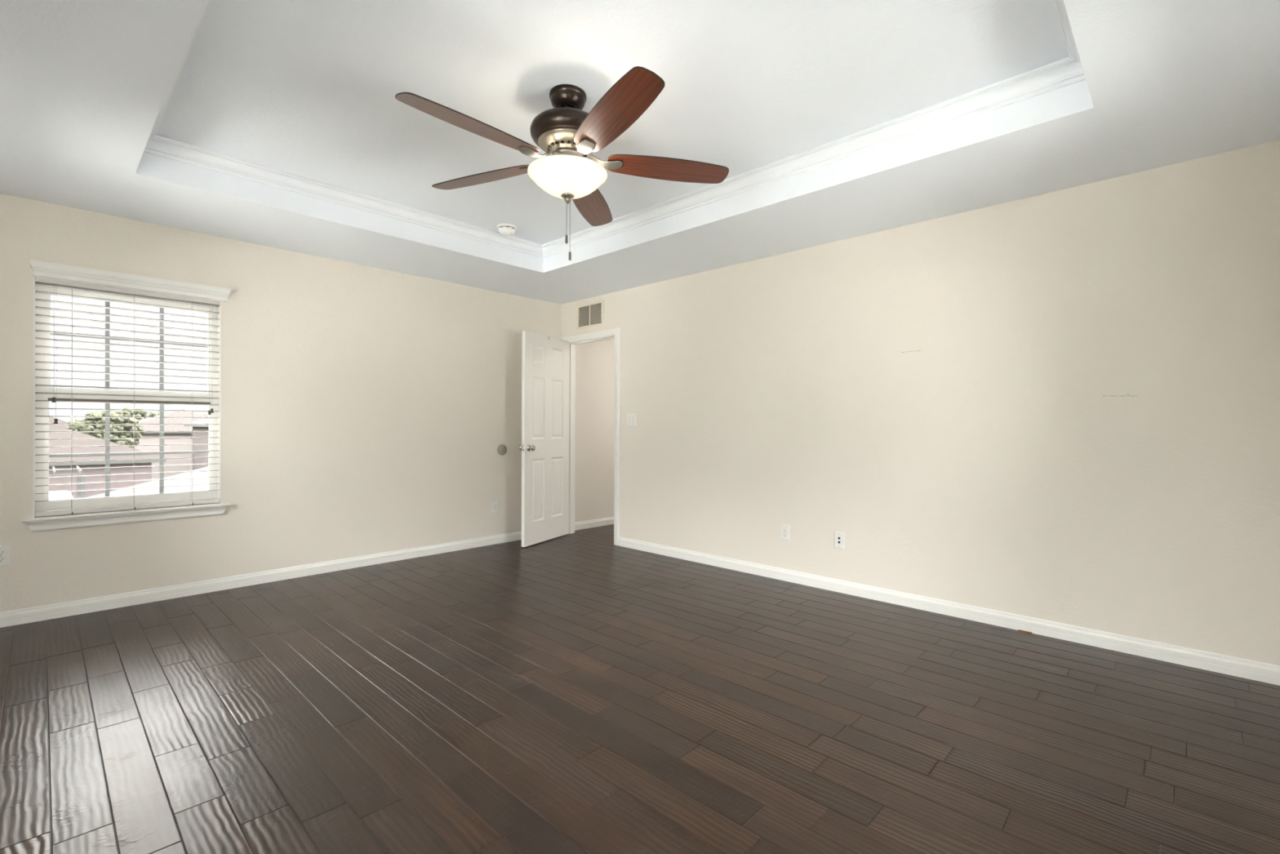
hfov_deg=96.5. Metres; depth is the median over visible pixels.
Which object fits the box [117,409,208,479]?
house
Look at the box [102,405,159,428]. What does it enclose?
tree
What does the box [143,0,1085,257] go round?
trim
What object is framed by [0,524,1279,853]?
floor
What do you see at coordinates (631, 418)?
light switch
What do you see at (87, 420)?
tree
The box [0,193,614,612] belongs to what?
wall
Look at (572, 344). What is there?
trim
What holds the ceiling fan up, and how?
hanging from the ceiling
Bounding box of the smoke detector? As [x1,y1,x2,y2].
[497,223,516,235]
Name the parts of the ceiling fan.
blade, blade, motor plate, lamp shade, pull chain, blade, blade, blade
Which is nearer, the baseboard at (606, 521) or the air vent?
the air vent
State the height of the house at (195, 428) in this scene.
5.600 m
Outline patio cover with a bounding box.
[48,465,85,498]
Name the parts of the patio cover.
post, post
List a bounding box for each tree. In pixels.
[65,410,144,448]
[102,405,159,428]
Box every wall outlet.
[0,545,10,566]
[492,500,498,512]
[781,524,790,541]
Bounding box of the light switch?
[626,413,635,426]
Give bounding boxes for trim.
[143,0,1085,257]
[561,327,619,545]
[568,334,614,533]
[574,360,575,439]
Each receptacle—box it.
[0,550,5,555]
[0,556,5,562]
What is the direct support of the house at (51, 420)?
on the ground
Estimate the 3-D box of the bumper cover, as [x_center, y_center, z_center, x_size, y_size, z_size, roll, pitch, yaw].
[-1.345,0.223,5.580,0.005,0.104,0.104,0,0,44]
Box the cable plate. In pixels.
[834,531,844,549]
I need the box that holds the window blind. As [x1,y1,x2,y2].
[35,277,219,516]
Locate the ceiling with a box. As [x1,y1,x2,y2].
[0,0,1279,304]
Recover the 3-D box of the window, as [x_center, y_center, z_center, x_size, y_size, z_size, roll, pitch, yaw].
[-3.230,-0.175,3.657,0.175,1.561,0.982,0,0,44]
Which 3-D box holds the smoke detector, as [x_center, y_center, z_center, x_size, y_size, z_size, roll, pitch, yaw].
[-1.004,-1.478,4.310,0.146,0.064,0.146,0,0,44]
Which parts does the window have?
sash, sash, header moulding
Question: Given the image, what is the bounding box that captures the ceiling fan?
[395,66,728,260]
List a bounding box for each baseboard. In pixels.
[0,530,521,627]
[574,516,613,530]
[618,536,1279,685]
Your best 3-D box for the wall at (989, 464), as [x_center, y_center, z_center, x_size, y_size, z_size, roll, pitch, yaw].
[1.163,-0.227,4.262,5.450,2.740,0.115,0,0,44]
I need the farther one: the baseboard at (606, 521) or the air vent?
the baseboard at (606, 521)
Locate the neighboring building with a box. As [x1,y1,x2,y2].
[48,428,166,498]
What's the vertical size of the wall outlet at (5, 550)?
0.114 m
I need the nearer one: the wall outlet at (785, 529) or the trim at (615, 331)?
the wall outlet at (785, 529)
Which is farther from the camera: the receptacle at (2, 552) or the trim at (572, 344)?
the trim at (572, 344)
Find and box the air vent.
[576,299,604,329]
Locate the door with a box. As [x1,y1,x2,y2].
[519,330,569,546]
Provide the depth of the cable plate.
3.96 m
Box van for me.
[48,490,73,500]
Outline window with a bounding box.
[22,259,231,531]
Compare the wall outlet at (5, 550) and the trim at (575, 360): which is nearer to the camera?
the wall outlet at (5, 550)
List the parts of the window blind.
pull cord, ladder cord, rail, head rail, ladder cord, ladder cord, pull cord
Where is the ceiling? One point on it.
(308, 89)
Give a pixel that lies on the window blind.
(38, 282)
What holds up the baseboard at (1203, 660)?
attached to the wall at (989, 464)
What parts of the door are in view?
knob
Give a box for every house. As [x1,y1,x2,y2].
[48,417,68,428]
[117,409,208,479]
[183,418,208,470]
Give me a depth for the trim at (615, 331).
5.49 m
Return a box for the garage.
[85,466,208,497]
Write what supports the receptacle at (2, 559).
attached to the wall outlet at (5, 550)
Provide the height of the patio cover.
2.700 m
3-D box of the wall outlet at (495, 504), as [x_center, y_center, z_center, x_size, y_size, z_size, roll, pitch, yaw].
[-1.398,0.771,5.525,0.009,0.114,0.070,0,0,44]
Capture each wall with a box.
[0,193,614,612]
[560,139,1279,665]
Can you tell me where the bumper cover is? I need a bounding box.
[497,444,506,454]

